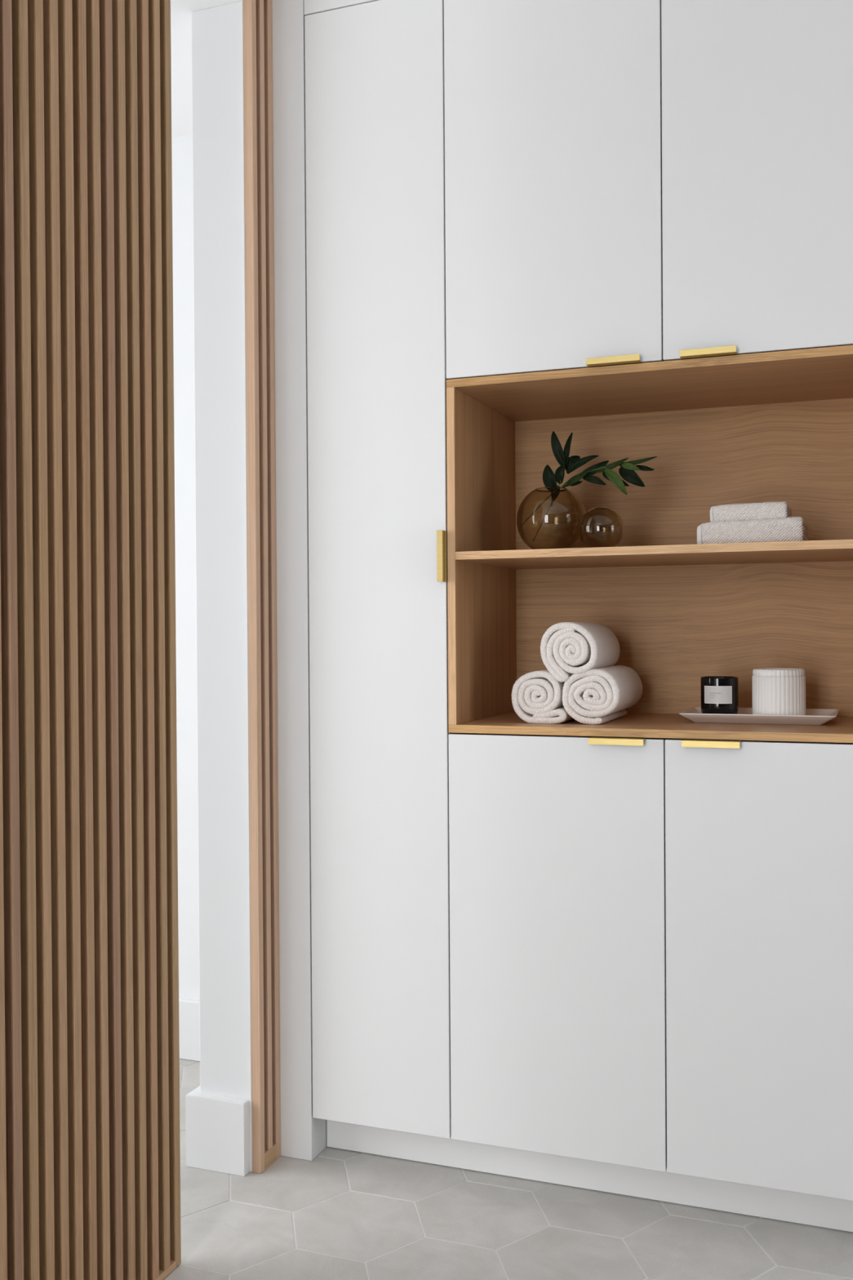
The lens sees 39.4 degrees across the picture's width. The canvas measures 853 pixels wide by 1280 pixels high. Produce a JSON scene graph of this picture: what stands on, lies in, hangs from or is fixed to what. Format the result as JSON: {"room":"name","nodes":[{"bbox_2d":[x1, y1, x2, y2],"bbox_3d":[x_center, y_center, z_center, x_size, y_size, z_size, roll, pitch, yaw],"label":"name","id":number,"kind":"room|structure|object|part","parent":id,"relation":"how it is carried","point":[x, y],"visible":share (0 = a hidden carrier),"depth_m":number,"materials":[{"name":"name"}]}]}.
{"room":"bathroom","nodes":[
{"label":"bathroom","id":0,"kind":"room"},
{"bbox_2d":[171,133,199,1000],"bbox_3d":[-1.628,-0.172,3.882,2.810,2.800,0.100,0,1,21],"label":"wall","id":1,"kind":"structure","parent":0,"point":[181,146],"depth_m":3.48,"materials":[{"name":"white paint"}]},
{"bbox_2d":[178,998,199,1061],"bbox_3d":[-1.605,1.143,3.824,2.685,0.171,0.020,0,1,21],"label":"baseboard","id":2,"kind":"structure","parent":1,"relation":"attached to","point":[188,1010],"depth_m":3.47,"materials":[{"name":"white paint"}]},
{"bbox_2d":[170,0,243,137],"bbox_3d":[-2.444,-1.543,1.400,2.848,0.205,5.093,0,1,21],"label":"ceiling","id":3,"kind":"structure","parent":0,"point":[181,11],"depth_m":3.00,"materials":[{"name":"white paint"}]},
{"bbox_2d":[191,0,252,1172],"bbox_3d":[-0.353,-0.121,3.084,0.138,2.695,0.693,0,1,21],"label":"wall","id":4,"kind":"structure","parent":0,"point":[217,32],"depth_m":2.76,"materials":[{"name":"white paint"}]},
{"bbox_2d":[185,1085,248,1176],"bbox_3d":[-0.386,1.143,3.032,0.155,0.167,0.594,0,1,21],"label":"baseboard","id":5,"kind":"structure","parent":4,"relation":"attached to","point":[217,1126],"depth_m":2.75,"materials":[{"name":"white paint"}]},
{"bbox_2d":[242,0,280,1173],"bbox_3d":[-0.385,-0.169,2.779,0.026,2.797,0.099,0,1,21],"label":"door frame","id":6,"kind":"structure","parent":4,"relation":"attached to","point":[257,14],"depth_m":2.76,"materials":[{"name":"brown wood"}]},
{"bbox_3d":[-0.377,1.209,2.789,0.026,0.040,0.057,0,1,21],"label":"rail","id":7,"kind":"part","parent":6,"relation":"part of","materials":[{"name":"brown wood"}]},
{"bbox_2d":[271,0,327,1160],"bbox_3d":[-0.314,-0.171,2.853,0.107,2.798,0.090,0,1,21],"label":"trim","id":8,"kind":"structure","parent":4,"relation":"attached to","point":[304,1136],"depth_m":2.81,"materials":[{"name":"white paint"}]},
{"bbox_2d":[303,0,378,15],"bbox_3d":[0.330,-1.518,2.558,1.312,0.108,0.019,0,1,21],"label":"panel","id":9,"kind":"structure","parent":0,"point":[310,6],"depth_m":2.76,"materials":[{"name":"white paint"}]},
{"bbox_2d":[163,1058,852,1279],"bbox_3d":[-0.598,1.296,0.951,6.800,0.100,5.700,0,1,21],"label":"floor","id":10,"kind":"structure","parent":0,"point":[340,1214],"depth_m":2.47,"materials":[{"name":"tile"}]},
{"bbox_2d":[0,0,181,1279],"bbox_3d":[-0.720,-0.131,1.779,0.027,2.735,1.209,0,1,21],"label":"slatted screen","id":11,"kind":"object","parent":10,"relation":"on","point":[90,1147],"visible":1,"depth_m":2.08,"materials":[{"name":"brown wood"}]},
{"bbox_3d":[-0.711,1.230,1.790,0.027,0.014,1.171,0,1,21],"label":"rail","id":12,"kind":"part","parent":11,"relation":"part of","materials":[{"name":"brown wood"}]},
{"bbox_2d":[304,0,476,1138],"bbox_3d":[-0.021,-0.170,2.981,0.344,2.584,0.583,0,1,21],"label":"tall cabinet","id":13,"kind":"object","parent":10,"relation":"on","point":[375,231],"visible":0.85,"depth_m":2.73,"materials":[{"name":"white wood"}]},
{"bbox_3d":[0.036,-0.187,2.667,0.015,0.115,0.035,0,1,21],"label":"handle","id":14,"kind":"part","parent":13,"relation":"part of","materials":[{"name":"gold metal"}]},
{"bbox_2d":[448,733,852,1200],"bbox_3d":[0.598,0.663,2.756,0.965,0.914,0.583,0,1,21],"label":"base cabinet","id":15,"kind":"object","parent":10,"relation":"on","point":[651,939],"visible":0.96,"depth_m":2.51,"materials":[{"name":"white wood"}]},
{"bbox_3d":[0.280,0.667,2.600,0.480,0.912,0.019,0,1,21],"label":"door","id":16,"kind":"part","parent":15,"relation":"part of","materials":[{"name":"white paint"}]},
{"bbox_2d":[326,1120,852,1231],"bbox_3d":[0.377,1.165,2.651,1.314,0.115,0.016,0,1,21],"label":"toe kick","id":17,"kind":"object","parent":15,"relation":"attached to","point":[819,1211],"depth_m":2.64,"materials":[{"name":"white paint"}]},
{"bbox_3d":[0.406,0.215,2.531,0.118,0.014,0.035,0,1,21],"label":"handle","id":18,"kind":"part","parent":15,"relation":"part of","materials":[{"name":"gold metal"}]},
{"bbox_2d":[446,345,852,742],"bbox_3d":[0.584,-0.192,2.727,0.964,0.791,0.488,0,1,21],"label":"shelf niche","id":19,"kind":"object","parent":15,"relation":"on","point":[770,426],"visible":0.94,"depth_m":2.88,"materials":[{"name":"brown wood"}]},
{"bbox_3d":[0.140,-0.190,2.890,0.019,0.755,0.480,0,1,21],"label":"panel","id":20,"kind":"part","parent":19,"relation":"part of","materials":[{"name":"brown wood"}]},
{"bbox_2d":[511,669,573,724],"bbox_3d":[0.298,0.128,2.800,0.128,0.120,0.272,0,1,21],"label":"rolled towel","id":21,"kind":"object","parent":19,"relation":"on","point":[536,695],"visible":0.66,"depth_m":2.68,"materials":[{"name":"white fabric"}]},
{"bbox_2d":[516,486,586,549],"bbox_3d":[0.293,-0.278,2.788,0.163,0.155,0.163,0,1,21],"label":"glass vase","id":22,"kind":"object","parent":19,"relation":"on","point":[548,517],"visible":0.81,"depth_m":2.73,"materials":[{"name":"beige glass"}]},
{"bbox_2d":[542,431,599,486],"bbox_3d":[0.325,-0.361,2.777,0.168,0.255,0.048,0,1,21],"label":"leafy sprig","id":23,"kind":"object","parent":22,"relation":"in","point":[571,464],"visible":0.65,"depth_m":2.78,"materials":[{"name":"green plant"}]},
{"bbox_2d":[561,456,657,494],"bbox_3d":[0.376,-0.341,2.739,0.329,0.144,0.060,0,1,33],"label":"leafy sprig","id":24,"kind":"object","parent":22,"relation":"in","point":[626,470],"visible":0.97,"depth_m":2.70,"materials":[{"name":"green plant"}]},
{"bbox_3d":[0.347,-0.334,2.751,0.270,0.130,0.016,0,1,26],"label":"stem","id":25,"kind":"part","parent":24,"relation":"part of","materials":[{"name":"green plant"}]},
{"bbox_2d":[578,506,624,547],"bbox_3d":[0.396,-0.251,2.696,0.102,0.101,0.102,0,1,21],"label":"glass vase","id":26,"kind":"object","parent":19,"relation":"on","point":[599,526],"visible":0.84,"depth_m":2.66,"materials":[{"name":"beige glass"}]},
{"bbox_2d":[562,665,642,724],"bbox_3d":[0.413,0.125,2.768,0.130,0.125,0.290,0,1,21],"label":"rolled towel","id":27,"kind":"object","parent":19,"relation":"on","point":[599,695],"visible":1,"depth_m":2.64,"materials":[{"name":"white fabric"}]},
{"bbox_2d":[540,622,620,682],"bbox_3d":[0.360,0.026,2.765,0.131,0.135,0.260,0,1,21],"label":"rolled towel","id":28,"kind":"object","parent":27,"relation":"on","point":[567,649],"visible":0.94,"depth_m":2.65,"materials":[{"name":"white fabric"}]},
{"bbox_2d":[444,0,852,379],"bbox_3d":[0.587,-1.026,2.742,0.965,0.876,0.583,0,1,21],"label":"upper cabinet","id":29,"kind":"object","parent":19,"relation":"on","point":[627,181],"visible":0.98,"depth_m":2.50,"materials":[{"name":"white wood"}]},
{"bbox_3d":[0.269,-1.024,2.586,0.480,0.874,0.019,0,1,21],"label":"door","id":30,"kind":"part","parent":29,"relation":"part of","materials":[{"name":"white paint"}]},
{"bbox_3d":[0.399,-0.592,2.525,0.114,0.014,0.035,0,1,21],"label":"handle","id":31,"kind":"part","parent":29,"relation":"part of","materials":[{"name":"gold metal"}]},
{"bbox_3d":[0.583,-0.593,2.456,0.114,0.014,0.035,0,1,21],"label":"handle","id":32,"kind":"part","parent":29,"relation":"part of","materials":[{"name":"gold metal"}]},
{"bbox_3d":[0.722,-1.025,2.415,0.482,0.874,0.019,0,1,21],"label":"door","id":33,"kind":"part","parent":29,"relation":"part of","materials":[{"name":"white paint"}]},
{"bbox_3d":[0.580,-0.578,2.720,0.964,0.018,0.480,0,1,21],"label":"panel","id":34,"kind":"part","parent":19,"relation":"part of","materials":[{"name":"brown wood"}]},
{"bbox_3d":[0.585,0.195,2.726,0.964,0.018,0.480,0,1,21],"label":"panel","id":35,"kind":"part","parent":19,"relation":"part of","materials":[{"name":"brown wood"}]},
{"bbox_3d":[0.583,-0.193,2.723,0.927,0.018,0.480,0,1,21],"label":"shelf","id":36,"kind":"part","parent":19,"relation":"part of","materials":[{"name":"brown wood"}]},
{"bbox_3d":[0.669,-0.194,2.951,0.964,0.791,0.008,0,1,21],"label":"panel","id":37,"kind":"part","parent":19,"relation":"part of","materials":[{"name":"brown wood"}]},
{"bbox_2d":[697,516,808,544],"bbox_3d":[0.718,-0.230,2.611,0.218,0.060,0.206,0,1,21],"label":"folded towel","id":38,"kind":"object","parent":19,"relation":"on","point":[790,528],"visible":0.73,"depth_m":2.52,"materials":[{"name":"beige fabric"}]},
{"bbox_2d":[710,501,791,521],"bbox_3d":[0.713,-0.274,2.612,0.160,0.043,0.161,0,1,21],"label":"folded towel","id":39,"kind":"object","parent":38,"relation":"on","point":[748,511],"visible":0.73,"depth_m":2.54,"materials":[{"name":"beige fabric"}]},
{"bbox_2d":[679,706,839,724],"bbox_3d":[0.759,0.173,2.704,0.334,0.023,0.231,0,1,21],"label":"serving tray","id":40,"kind":"object","parent":19,"relation":"on","point":[813,716],"visible":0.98,"depth_m":2.63,"materials":[{"name":"white ceramic"}]},
{"bbox_2d":[700,675,738,714],"bbox_3d":[0.669,0.131,2.717,0.084,0.093,0.084,0,1,21],"label":"candle","id":41,"kind":"object","parent":40,"relation":"on","point":[719,694],"visible":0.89,"depth_m":2.68,"materials":[{"name":"black glass"}]},
{"bbox_2d":[752,667,805,715],"bbox_3d":[0.791,0.121,2.671,0.116,0.112,0.115,0,1,21],"label":"jar","id":42,"kind":"object","parent":40,"relation":"on","point":[775,691],"visible":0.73,"depth_m":2.62,"materials":[{"name":"white ceramic"}]},
{"bbox_3d":[0.791,0.072,2.670,0.113,0.016,0.113,0,1,21],"label":"lid","id":43,"kind":"part","parent":42,"relation":"part of","materials":[{"name":"white ceramic"}]},
{"bbox_3d":[0.590,0.215,2.462,0.118,0.014,0.035,0,1,21],"label":"handle","id":44,"kind":"part","parent":15,"relation":"part of","materials":[{"name":"gold metal"}]},
{"bbox_3d":[0.733,0.665,2.429,0.482,0.912,0.019,0,1,21],"label":"door","id":45,"kind":"part","parent":15,"relation":"part of","materials":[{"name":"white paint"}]}
]}

